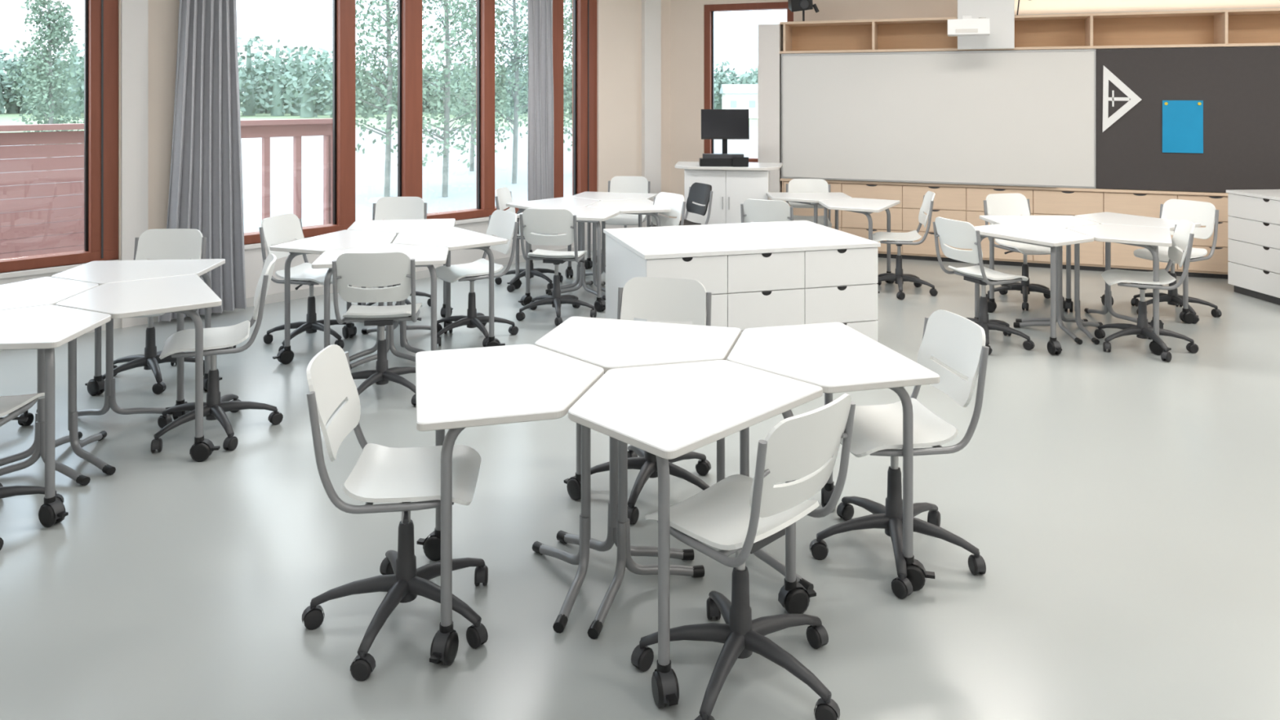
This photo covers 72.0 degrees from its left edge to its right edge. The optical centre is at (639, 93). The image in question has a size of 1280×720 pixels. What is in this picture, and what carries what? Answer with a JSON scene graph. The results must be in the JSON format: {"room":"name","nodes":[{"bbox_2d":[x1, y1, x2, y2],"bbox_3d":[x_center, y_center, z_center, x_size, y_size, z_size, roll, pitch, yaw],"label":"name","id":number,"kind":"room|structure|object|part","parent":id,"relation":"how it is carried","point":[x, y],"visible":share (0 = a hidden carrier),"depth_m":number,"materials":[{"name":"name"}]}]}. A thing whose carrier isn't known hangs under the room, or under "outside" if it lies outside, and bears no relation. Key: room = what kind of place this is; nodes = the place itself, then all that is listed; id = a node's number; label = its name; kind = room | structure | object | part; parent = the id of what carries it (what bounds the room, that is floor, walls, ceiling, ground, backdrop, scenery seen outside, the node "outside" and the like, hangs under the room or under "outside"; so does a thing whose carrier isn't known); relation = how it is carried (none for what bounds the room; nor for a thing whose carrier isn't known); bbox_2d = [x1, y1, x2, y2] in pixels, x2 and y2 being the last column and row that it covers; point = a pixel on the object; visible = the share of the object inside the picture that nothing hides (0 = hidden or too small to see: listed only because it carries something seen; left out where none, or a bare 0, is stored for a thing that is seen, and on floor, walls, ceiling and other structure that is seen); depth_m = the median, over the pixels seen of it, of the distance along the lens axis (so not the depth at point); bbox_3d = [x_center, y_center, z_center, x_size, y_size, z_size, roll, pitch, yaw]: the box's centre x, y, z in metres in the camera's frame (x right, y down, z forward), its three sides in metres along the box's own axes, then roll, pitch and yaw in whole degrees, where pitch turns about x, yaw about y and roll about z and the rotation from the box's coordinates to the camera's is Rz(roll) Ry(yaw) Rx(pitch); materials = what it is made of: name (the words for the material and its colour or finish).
{"room":"classroom","nodes":[
{"label":"classroom","id":0,"kind":"room"},
{"bbox_2d":[0,0,671,297],"bbox_3d":[-2.860,0.075,7.210,9.113,3.150,0.280,0,0,-44],"label":"wall","id":1,"kind":"structure","parent":0,"point":[619,22],"depth_m":9.35,"materials":[{"name":"beige paint"}]},
{"bbox_2d":[0,0,118,272],"bbox_3d":[-4.616,-0.050,5.445,2.434,2.440,0.140,0,0,-44],"label":"window","id":2,"kind":"structure","parent":1,"relation":"in","point":[91,251],"depth_m":6.16,"materials":[{"name":"brown wood"}]},
{"bbox_2d":[0,213,515,278],"bbox_3d":[-2.932,1.185,6.938,6.932,0.030,0.050,0,0,-44],"label":"trim","id":3,"kind":"structure","parent":1,"relation":"attached to","point":[51,269],"depth_m":5.96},
{"bbox_2d":[87,242,601,333],"bbox_3d":[-2.819,1.615,7.045,8.743,0.070,0.014,0,0,-44],"label":"baseboard","id":4,"kind":"structure","parent":1,"relation":"attached to","point":[317,291],"depth_m":7.14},
{"bbox_2d":[101,0,589,258],"bbox_3d":[-2.153,-0.050,7.721,4.485,2.400,0.010,0,0,-44],"label":"trim","id":5,"kind":"structure","parent":1,"relation":"attached to","point":[102,1],"depth_m":6.17,"materials":[{"name":"wood"}]},
{"bbox_2d":[120,0,661,328],"bbox_3d":[-1.716,0.075,8.084,5.383,3.150,0.050,0,0,-44],"label":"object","id":6,"kind":"structure","parent":1,"relation":"attached to","point":[134,13],"depth_m":6.29,"materials":[{"name":"beige paint"}]},
{"bbox_2d":[244,0,596,244],"bbox_3d":[-1.894,-0.050,8.072,3.864,2.440,0.140,0,0,-44],"label":"window","id":7,"kind":"structure","parent":1,"relation":"in","point":[409,11],"depth_m":8.23,"materials":[{"name":"brown wood"}]},
{"bbox_2d":[0,248,1279,719],"bbox_3d":[0.757,1.710,3.512,13.996,0.120,13.825,0,0,0],"label":"floor","id":8,"kind":"structure","parent":0,"point":[1120,506],"depth_m":3.17,"materials":[{"name":"grey"}]},
{"bbox_2d":[0,350,34,426],"bbox_3d":[-3.308,1.234,4.231,0.605,0.832,0.568,0,0,25],"label":"swivel chair","id":9,"kind":"object","parent":8,"relation":"on","point":[30,415],"visible":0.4,"depth_m":4.38,"materials":[{"name":"grey paint"}]},
{"bbox_2d":[0,392,63,550],"bbox_3d":[-2.569,1.234,3.332,0.581,0.832,0.592,0,0,-3],"label":"swivel chair","id":10,"kind":"object","parent":8,"relation":"on","point":[11,406],"visible":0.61,"depth_m":3.40,"materials":[{"name":"grey paint"}]},
{"bbox_2d":[0,276,98,466],"bbox_3d":[-2.894,1.290,4.030,0.617,0.719,0.731,0,0,25],"label":"school desk","id":11,"kind":"object","parent":8,"relation":"on","point":[46,291],"visible":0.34,"depth_m":4.11,"materials":[{"name":"white laminate"}]},
{"bbox_2d":[0,305,111,527],"bbox_3d":[-2.566,1.290,3.580,0.731,0.719,0.617,0,0,-5],"label":"school desk","id":12,"kind":"object","parent":8,"relation":"on","point":[43,328],"visible":1,"depth_m":3.50,"materials":[{"name":"white laminate"}]},
{"bbox_2d":[51,258,225,417],"bbox_3d":[-2.671,1.290,4.638,0.731,0.719,0.617,0,0,-5],"label":"school desk","id":13,"kind":"object","parent":8,"relation":"on","point":[99,272],"visible":0.82,"depth_m":4.64,"materials":[{"name":"white laminate"}]},
{"bbox_2d":[55,274,222,475],"bbox_3d":[-2.340,1.290,4.090,0.617,0.719,0.731,0,0,-35],"label":"school desk","id":14,"kind":"object","parent":8,"relation":"on","point":[182,295],"visible":0.86,"depth_m":3.96,"materials":[{"name":"white laminate"}]},
{"bbox_2d":[97,228,206,395],"bbox_3d":[-2.815,1.234,5.111,0.605,0.832,0.582,0,0,-2],"label":"swivel chair","id":15,"kind":"object","parent":8,"relation":"on","point":[157,243],"visible":0.47,"depth_m":5.30,"materials":[{"name":"grey paint"}]},
{"bbox_2d":[151,253,283,453],"bbox_3d":[-2.050,1.234,4.307,0.582,0.832,0.605,0,0,-23],"label":"swivel chair","id":16,"kind":"object","parent":8,"relation":"on","point":[223,340],"visible":0.98,"depth_m":4.27,"materials":[{"name":"grey paint"}]},
{"bbox_2d":[258,213,356,351],"bbox_3d":[-2.185,1.234,5.830,0.605,0.832,0.568,0,0,15],"label":"swivel chair","id":17,"kind":"object","parent":8,"relation":"on","point":[281,228],"visible":0.7,"depth_m":5.83,"materials":[{"name":"grey paint"}]},
{"bbox_2d":[269,229,395,364],"bbox_3d":[-1.855,1.290,5.594,0.617,0.719,0.731,0,0,20],"label":"school desk","id":18,"kind":"object","parent":8,"relation":"on","point":[343,239],"visible":0.76,"depth_m":5.44,"materials":[{"name":"white laminate"}]},
{"bbox_2d":[332,251,422,405],"bbox_3d":[-1.429,1.234,4.821,0.581,0.832,0.592,0,0,-6],"label":"swivel chair","id":19,"kind":"object","parent":8,"relation":"on","point":[370,269],"visible":0.81,"depth_m":4.61,"materials":[{"name":"grey paint"}]},
{"bbox_2d":[311,243,448,368],"bbox_3d":[-1.488,1.290,5.174,0.731,0.719,0.617,0,0,-10],"label":"school desk","id":20,"kind":"object","parent":8,"relation":"on","point":[428,256],"visible":0.44,"depth_m":5.04,"materials":[{"name":"white laminate"}]},
{"bbox_2d":[357,196,431,316],"bbox_3d":[-1.877,1.234,6.781,0.605,0.832,0.581,0,0,-5],"label":"swivel chair","id":21,"kind":"object","parent":8,"relation":"on","point":[387,208],"visible":0.25,"depth_m":6.99,"materials":[{"name":"grey paint"}]},
{"bbox_2d":[302,344,488,680],"bbox_3d":[-0.758,1.234,2.768,0.582,0.832,0.591,0,0,-5],"label":"swivel chair","id":22,"kind":"object","parent":8,"relation":"on","point":[380,473],"visible":0.97,"depth_m":2.73,"materials":[{"name":"grey paint"}]},
{"bbox_2d":[347,218,455,333],"bbox_3d":[-1.685,1.290,6.219,0.731,0.719,0.617,0,0,-10],"label":"school desk","id":23,"kind":"object","parent":8,"relation":"on","point":[397,226],"visible":0.32,"depth_m":6.22,"materials":[{"name":"white laminate"}]},
{"bbox_2d":[392,226,507,353],"bbox_3d":[-1.308,1.290,5.702,0.617,0.719,0.731,0,0,-40],"label":"school desk","id":24,"kind":"object","parent":8,"relation":"on","point":[454,238],"visible":0.73,"depth_m":5.61,"materials":[{"name":"white laminate"}]},
{"bbox_2d":[435,209,518,346],"bbox_3d":[-1.132,1.234,5.962,0.592,0.832,0.581,0,0,-35],"label":"swivel chair","id":25,"kind":"object","parent":8,"relation":"on","point":[502,224],"visible":0.86,"depth_m":5.97,"materials":[{"name":"grey paint"}]},
{"bbox_2d":[415,344,604,665],"bbox_3d":[-0.420,1.290,2.903,0.617,0.719,0.731,0,0,-15],"label":"school desk","id":26,"kind":"object","parent":8,"relation":"on","point":[458,389],"visible":1,"depth_m":2.80,"materials":[{"name":"white laminate"}]},
{"bbox_2d":[494,186,563,292],"bbox_3d":[-0.979,1.234,7.610,0.582,0.832,0.605,0,0,8],"label":"swivel chair","id":27,"kind":"object","parent":8,"relation":"on","point":[504,196],"visible":0.44,"depth_m":7.59,"materials":[{"name":"grey paint"}]},
{"bbox_2d":[506,196,599,293],"bbox_3d":[-0.682,1.290,7.523,0.731,0.719,0.617,0,0,-45],"label":"school desk","id":28,"kind":"object","parent":8,"relation":"on","point":[564,202],"visible":0.62,"depth_m":7.47,"materials":[{"name":"white laminate"}]},
{"bbox_2d":[515,208,596,325],"bbox_3d":[-0.599,1.234,6.547,0.568,0.832,0.605,0,0,10],"label":"swivel chair","id":29,"kind":"object","parent":8,"relation":"on","point":[540,220],"visible":0.98,"depth_m":6.35,"materials":[{"name":"grey paint"}]},
{"bbox_2d":[516,206,619,311],"bbox_3d":[-0.527,1.290,6.988,0.731,0.719,0.617,0,0,15],"label":"school desk","id":30,"kind":"object","parent":8,"relation":"on","point":[584,214],"visible":0.79,"depth_m":6.83,"materials":[{"name":"white laminate"}]},
{"bbox_2d":[571,191,657,275],"bbox_3d":[-0.264,1.290,8.018,0.731,0.719,0.617,0,0,15],"label":"school desk","id":31,"kind":"object","parent":8,"relation":"on","point":[600,196],"visible":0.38,"depth_m":8.07,"materials":[{"name":"white laminate"}]},
{"bbox_2d":[600,176,650,254],"bbox_3d":[-0.161,1.234,8.502,0.568,0.832,0.605,0,0,8],"label":"swivel chair","id":32,"kind":"object","parent":8,"relation":"on","point":[640,184],"visible":0.42,"depth_m":8.72,"materials":[{"name":"grey paint"}]},
{"bbox_2d":[586,199,670,292],"bbox_3d":[-0.141,1.290,7.389,0.617,0.719,0.731,0,0,-15],"label":"school desk","id":33,"kind":"object","parent":8,"relation":"on","point":[636,206],"visible":0.47,"depth_m":7.30,"materials":[{"name":"white laminate"}]},
{"bbox_2d":[534,316,741,560],"bbox_3d":[-0.030,1.290,3.302,0.731,0.719,0.617,0,0,16],"label":"school desk","id":34,"kind":"object","parent":8,"relation":"on","point":[607,344],"visible":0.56,"depth_m":3.27,"materials":[{"name":"white laminate"}]},
{"bbox_2d":[591,276,711,524],"bbox_3d":[0.045,1.234,3.645,0.594,0.832,0.597,0,0,14],"label":"swivel chair","id":35,"kind":"object","parent":8,"relation":"on","point":[648,298],"visible":0.44,"depth_m":3.87,"materials":[{"name":"grey paint"}]},
{"bbox_2d":[650,191,685,226],"bbox_3d":[0.058,1.234,7.082,0.592,0.832,0.581,0,0,-35],"label":"swivel chair","id":36,"kind":"object","parent":8,"relation":"on","point":[675,202],"visible":0.27,"depth_m":7.23,"materials":[{"name":"grey paint"}]},
{"bbox_2d":[648,182,712,226],"bbox_3d":[0.351,1.234,7.900,0.592,0.832,0.573,0,0,-25],"label":"swivel chair","id":37,"kind":"object","parent":8,"relation":"on","point":[699,193],"visible":0.38,"depth_m":8.03,"materials":[{"name":"plastic"}]},
{"bbox_2d":[568,360,822,708],"bbox_3d":[0.120,1.290,2.765,0.731,0.719,0.617,0,0,-45],"label":"school desk","id":38,"kind":"object","parent":8,"relation":"on","point":[666,411],"visible":0.94,"depth_m":2.67,"materials":[{"name":"white laminate"}]},
{"bbox_2d":[675,161,782,224],"bbox_3d":[0.860,1.171,8.636,1.056,0.958,0.611,0,0,10],"label":"desk","id":39,"kind":"object","parent":8,"relation":"on","point":[731,186],"visible":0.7,"depth_m":8.39,"materials":[{"name":"white laminate"}]},
{"bbox_2d":[699,153,748,166],"bbox_3d":[0.802,0.634,8.458,0.461,0.115,0.189,0,0,0],"label":"dock","id":40,"kind":"object","parent":39,"relation":"on","point":[708,159],"visible":1,"depth_m":8.40,"materials":[{"name":"black plastic"}]},
{"bbox_2d":[701,109,749,153],"bbox_3d":[0.838,0.421,8.685,0.471,0.541,0.185,0,0,0],"label":"computer monitor","id":41,"kind":"object","parent":40,"relation":"on","point":[724,125],"visible":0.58,"depth_m":8.67,"materials":[{"name":"black plastic"}]},
{"bbox_2d":[603,220,880,360],"bbox_3d":[0.604,1.275,5.600,1.484,0.750,0.996,0,0,-16],"label":"drawer cabinet","id":42,"kind":"object","parent":8,"relation":"on","point":[775,273],"visible":0.65,"depth_m":5.22,"materials":[{"name":"laminate"}]},
{"bbox_2d":[631,393,855,719],"bbox_3d":[0.301,1.234,2.483,0.591,0.832,0.582,0,0,-44],"label":"swivel chair","id":43,"kind":"object","parent":8,"relation":"on","point":[740,514],"visible":0.98,"depth_m":2.41,"materials":[{"name":"grey paint"}]},
{"bbox_2d":[740,199,793,222],"bbox_3d":[1.062,1.234,7.025,0.605,0.832,0.582,0,0,25],"label":"swivel chair","id":44,"kind":"object","parent":8,"relation":"on","point":[752,210],"visible":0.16,"depth_m":6.81,"materials":[{"name":"grey paint"}]},
{"bbox_2d":[786,178,831,227],"bbox_3d":[1.559,1.234,8.222,0.568,0.832,0.605,0,0,8],"label":"swivel chair","id":45,"kind":"object","parent":8,"relation":"on","point":[794,185],"visible":0.27,"depth_m":8.45,"materials":[{"name":"grey paint"}]},
{"bbox_2d":[766,192,851,230],"bbox_3d":[1.544,1.290,8.022,0.731,0.719,0.617,0,0,0],"label":"school desk","id":46,"kind":"object","parent":8,"relation":"on","point":[811,198],"visible":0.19,"depth_m":7.94,"materials":[{"name":"white laminate"}]},
{"bbox_2d":[727,322,939,591],"bbox_3d":[0.607,1.290,3.182,0.617,0.719,0.731,0,0,-14],"label":"school desk","id":47,"kind":"object","parent":8,"relation":"on","point":[833,357],"visible":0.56,"depth_m":3.03,"materials":[{"name":"white laminate"}]},
{"bbox_2d":[818,197,900,293],"bbox_3d":[1.832,1.290,7.545,0.617,0.719,0.731,0,0,30],"label":"school desk","id":48,"kind":"object","parent":8,"relation":"on","point":[866,206],"visible":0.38,"depth_m":7.52,"materials":[{"name":"white laminate"}]},
{"bbox_2d":[809,309,989,599],"bbox_3d":[0.899,1.234,3.169,0.597,0.832,0.594,0,0,-10],"label":"swivel chair","id":49,"kind":"object","parent":8,"relation":"on","point":[953,340],"visible":0.84,"depth_m":3.14,"materials":[{"name":"grey paint"}]},
{"bbox_2d":[872,191,937,299],"bbox_3d":[2.153,1.234,7.332,0.592,0.832,0.581,0,0,10],"label":"swivel chair","id":50,"kind":"object","parent":8,"relation":"on","point":[900,239],"visible":0.92,"depth_m":7.32,"materials":[{"name":"grey paint"}]},
{"bbox_2d":[933,217,1034,355],"bbox_3d":[2.276,1.234,5.869,0.592,0.832,0.581,0,0,-22],"label":"swivel chair","id":51,"kind":"object","parent":8,"relation":"on","point":[954,233],"visible":0.76,"depth_m":5.76,"materials":[{"name":"grey paint"}]},
{"bbox_2d":[758,7,1279,279],"bbox_3d":[4.347,0.435,8.373,6.449,2.430,0.506,0,0,20],"label":"storage unit","id":52,"kind":"object","parent":8,"relation":"on","point":[1252,27],"depth_m":8.54,"materials":[{"name":"wood"}]},
{"bbox_2d":[787,0,819,21],"bbox_3d":[1.680,-0.901,9.046,0.316,0.302,0.208,0,0,0],"label":"camera","id":53,"kind":"object","parent":52,"relation":"on","point":[793,5],"visible":1,"depth_m":8.98,"materials":[{"name":"black plastic"}]},
{"bbox_2d":[781,48,1096,188],"bbox_3d":[2.847,0.232,8.672,2.931,1.293,0.083,0,0,20],"label":"whiteboard","id":54,"kind":"object","parent":52,"relation":"attached to","point":[1024,117],"visible":0.98,"depth_m":8.62,"materials":[{"name":"plastic"}]},
{"bbox_3d":[5.348,-0.765,8.130,4.200,0.030,0.060,0,0,20],"label":"uplight strip","id":55,"kind":"part","parent":52,"relation":"part of","materials":[{"name":"white plastic"}]},
{"bbox_2d":[1096,46,1279,192],"bbox_3d":[5.767,0.233,7.624,3.264,1.285,0.038,0,0,20],"label":"blackboard","id":56,"kind":"object","parent":52,"relation":"attached to","point":[1238,88],"visible":1,"depth_m":7.89,"materials":[{"name":"black"}]},
{"bbox_2d":[1102,65,1141,132],"bbox_3d":[4.423,0.045,8.089,0.320,0.620,0.012,0,0,20],"label":"square","id":57,"kind":"object","parent":56,"relation":"attached to","point":[1108,75],"visible":1,"depth_m":8.11,"materials":[{"name":"white plastic"}]},
{"bbox_2d":[1162,100,1203,153],"bbox_3d":[4.876,0.294,7.922,0.320,0.471,0.016,0,0,20],"label":"paper sheet","id":58,"kind":"object","parent":56,"relation":"attached to","point":[1182,120],"visible":1,"depth_m":7.92,"materials":[{"name":"blue paper"}]},
{"bbox_2d":[983,193,1064,310],"bbox_3d":[3.049,1.234,7.011,0.605,0.832,0.582,0,0,-13],"label":"swivel chair","id":59,"kind":"object","parent":8,"relation":"on","point":[995,204],"visible":0.62,"depth_m":7.05,"materials":[{"name":"grey paint"}]},
{"bbox_2d":[973,223,1093,354],"bbox_3d":[2.675,1.290,5.954,0.617,0.719,0.731,0,0,-30],"label":"school desk","id":60,"kind":"object","parent":8,"relation":"on","point":[1054,237],"visible":0.73,"depth_m":5.86,"materials":[{"name":"white laminate"}]},
{"bbox_2d":[979,215,1099,322],"bbox_3d":[2.944,1.290,6.442,0.731,0.719,0.617,0,0,0],"label":"school desk","id":61,"kind":"object","parent":8,"relation":"on","point":[1057,221],"visible":0.6,"depth_m":6.58,"materials":[{"name":"white laminate"}]},
{"bbox_2d":[1066,223,1172,355],"bbox_3d":[3.232,1.290,5.965,0.617,0.719,0.731,0,0,30],"label":"school desk","id":62,"kind":"object","parent":8,"relation":"on","point":[1149,238],"visible":0.84,"depth_m":5.85,"materials":[{"name":"white laminate"}]},
{"bbox_2d":[1074,212,1200,324],"bbox_3d":[3.589,1.290,6.496,0.617,0.719,0.731,0,0,-30],"label":"school desk","id":63,"kind":"object","parent":8,"relation":"on","point":[1111,218],"visible":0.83,"depth_m":6.36,"materials":[{"name":"white laminate"}]},
{"bbox_2d":[1094,219,1198,361],"bbox_3d":[3.287,1.234,5.704,0.581,0.832,0.605,0,0,20],"label":"swivel chair","id":64,"kind":"object","parent":8,"relation":"on","point":[1183,237],"visible":0.97,"depth_m":5.67,"materials":[{"name":"grey paint"}]},
{"bbox_2d":[1130,199,1222,324],"bbox_3d":[3.988,1.234,6.637,0.605,0.832,0.568,0,0,-32],"label":"swivel chair","id":65,"kind":"object","parent":8,"relation":"on","point":[1204,213],"visible":0.73,"depth_m":6.62,"materials":[{"name":"grey paint"}]},
{"bbox_2d":[1226,189,1279,305],"bbox_3d":[5.249,1.228,6.609,0.516,0.845,1.624,0,0,-6],"label":"base cabinet","id":66,"kind":"object","parent":8,"relation":"on","point":[1254,220],"visible":1,"depth_m":7.12,"materials":[{"name":"laminate"}]},
{"bbox_2d":[669,0,1279,220],"bbox_3d":[4.173,0.075,8.860,8.510,3.150,0.280,0,0,20],"label":"wall","id":67,"kind":"structure","parent":0,"point":[687,16],"depth_m":9.62,"materials":[{"name":"beige paint"}]},
{"bbox_2d":[704,1,793,162],"bbox_3d":[1.230,-0.110,9.889,1.018,1.800,0.140,0,0,20],"label":"window","id":68,"kind":"structure","parent":67,"relation":"in","point":[709,10],"depth_m":9.98,"materials":[{"name":"brown wood"}]},
{"bbox_2d":[1016,0,1019,15],"bbox_3d":[3.676,-1.125,8.353,0.180,0.751,0.091,0,0,0],"label":"cable","id":69,"kind":"object","parent":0,"point":[1018,0],"depth_m":8.38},
{"bbox_3d":[0.758,-1.575,3.512,13.996,0.150,13.825,0,0,0],"label":"ceiling","id":70,"kind":"structure","parent":0,"visible":0},
{"bbox_2d":[957,0,1014,49],"bbox_3d":[3.316,-0.965,8.461,0.507,1.070,0.079,0,0,20],"label":"mount","id":71,"kind":"object","parent":70,"relation":"attached to","point":[1001,13],"visible":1,"depth_m":8.40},
{"bbox_2d":[947,15,989,36],"bbox_3d":[3.066,-0.630,8.231,0.359,0.180,0.525,0,0,20],"label":"projector","id":72,"kind":"object","parent":71,"relation":"attached to","point":[966,26],"visible":1,"depth_m":8.00,"materials":[{"name":"white plastic"}]},
{"label":"outside","id":73,"kind":"structure","parent":0,"visible":0},
{"bbox_2d":[0,102,758,133],"bbox_3d":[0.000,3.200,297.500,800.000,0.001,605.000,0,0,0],"label":"grass field","id":74,"kind":"structure","parent":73,"point":[5,118],"depth_m":109.72,"materials":[{"name":"green plant"}]},
{"bbox_2d":[0,35,758,117],"bbox_3d":[-41.985,-3.415,133.990,285.729,14.146,37.274,0,0,0],"label":"forest","id":75,"kind":"object","parent":74,"relation":"on","point":[277,88],"visible":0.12,"depth_m":126.35,"materials":[{"name":"green plant"}]},
{"bbox_2d":[719,84,758,118],"bbox_3d":[13.067,0.950,114.500,5.000,4.400,6.000,0,0,0],"label":"house","id":76,"kind":"structure","parent":74,"relation":"on","point":[734,96],"depth_m":112.00,"materials":[{"name":"white laminate"}]},
{"bbox_3d":[-2.618,-1.470,7.067,5.439,0.060,5.255,0,0,0],"label":"rail","id":77,"kind":"object","parent":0,"visible":0},
{"bbox_2d":[157,0,246,322],"bbox_3d":[-3.199,0.095,6.464,0.610,3.050,0.106,0,0,-44],"label":"curtain","id":78,"kind":"object","parent":77,"relation":"hanging from","point":[206,195],"visible":0.84,"depth_m":6.50,"materials":[{"name":"fabric"}]},
{"bbox_2d":[527,0,553,200],"bbox_3d":[-0.973,-0.140,8.697,0.315,2.580,0.086,0,0,-45],"label":"curtain","id":79,"kind":"object","parent":77,"relation":"hanging from","point":[540,12],"visible":0.94,"depth_m":8.68,"materials":[{"name":"fabric"}]},
{"bbox_3d":[-6.043,2.440,5.818,8.221,1.420,8.040,0,0,0],"label":"deck","id":80,"kind":"object","parent":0,"visible":0},
{"bbox_2d":[0,118,332,258],"bbox_3d":[-6.687,1.000,6.406,9.290,1.460,0.200,0,0,-44],"label":"terrace railing","id":81,"kind":"object","parent":80,"relation":"on","point":[24,237],"visible":0.24,"depth_m":7.83,"materials":[{"name":"brown wood"}]},
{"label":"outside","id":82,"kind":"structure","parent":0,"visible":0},
{"bbox_2d":[0,127,758,232],"bbox_3d":[-7.500,3.170,42.000,135.000,0.040,84.000,0,0,0],"label":"gravel yard","id":83,"kind":"structure","parent":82,"point":[370,166],"depth_m":35.62,"materials":[{"name":"white gravel"}]},
{"bbox_2d":[3,0,84,170],"bbox_3d":[-22.774,-0.811,33.959,2.883,7.918,3.202,0,0,0],"label":"birch tree","id":84,"kind":"object","parent":83,"relation":"on","point":[46,94],"visible":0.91,"depth_m":33.84,"materials":[{"name":"green plant"}]},
{"bbox_2d":[318,0,439,196],"bbox_3d":[-7.856,-2.288,26.949,3.639,10.870,3.356,0,0,0],"label":"birch tree","id":85,"kind":"object","parent":83,"relation":"on","point":[389,21],"visible":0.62,"depth_m":26.91,"materials":[{"name":"green plant"}]},
{"bbox_2d":[371,0,512,196],"bbox_3d":[-5.939,-2.788,26.924,4.108,11.870,4.089,0,0,0],"label":"birch tree","id":86,"kind":"object","parent":83,"relation":"on","point":[446,77],"visible":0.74,"depth_m":26.84,"materials":[{"name":"green plant"}]},
{"bbox_2d":[428,0,528,171],"bbox_3d":[-6.821,-3.009,36.080,4.114,12.312,3.338,0,0,24],"label":"birch tree","id":87,"kind":"object","parent":83,"relation":"on","point":[472,157],"visible":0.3,"depth_m":35.94,"materials":[{"name":"green plant"}]},
{"bbox_2d":[466,0,565,183],"bbox_3d":[-4.380,-2.309,31.163,3.523,10.911,3.303,0,0,0],"label":"birch tree","id":88,"kind":"object","parent":83,"relation":"on","point":[517,58],"visible":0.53,"depth_m":30.93,"materials":[{"name":"green plant"}]},
{"bbox_2d":[497,0,572,138],"bbox_3d":[-4.612,-2.558,40.122,3.431,11.410,4.288,0,0,33],"label":"birch tree","id":89,"kind":"object","parent":83,"relation":"on","point":[564,55],"visible":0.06,"depth_m":39.90,"materials":[{"name":"green plant"}]},
{"bbox_2d":[563,0,572,151],"bbox_3d":[-2.419,-2.017,34.038,3.540,10.328,3.070,0,0,34],"label":"birch tree","id":90,"kind":"object","parent":83,"relation":"on","point":[566,20],"visible":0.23,"depth_m":33.91,"materials":[{"name":"green plant"}]}
]}

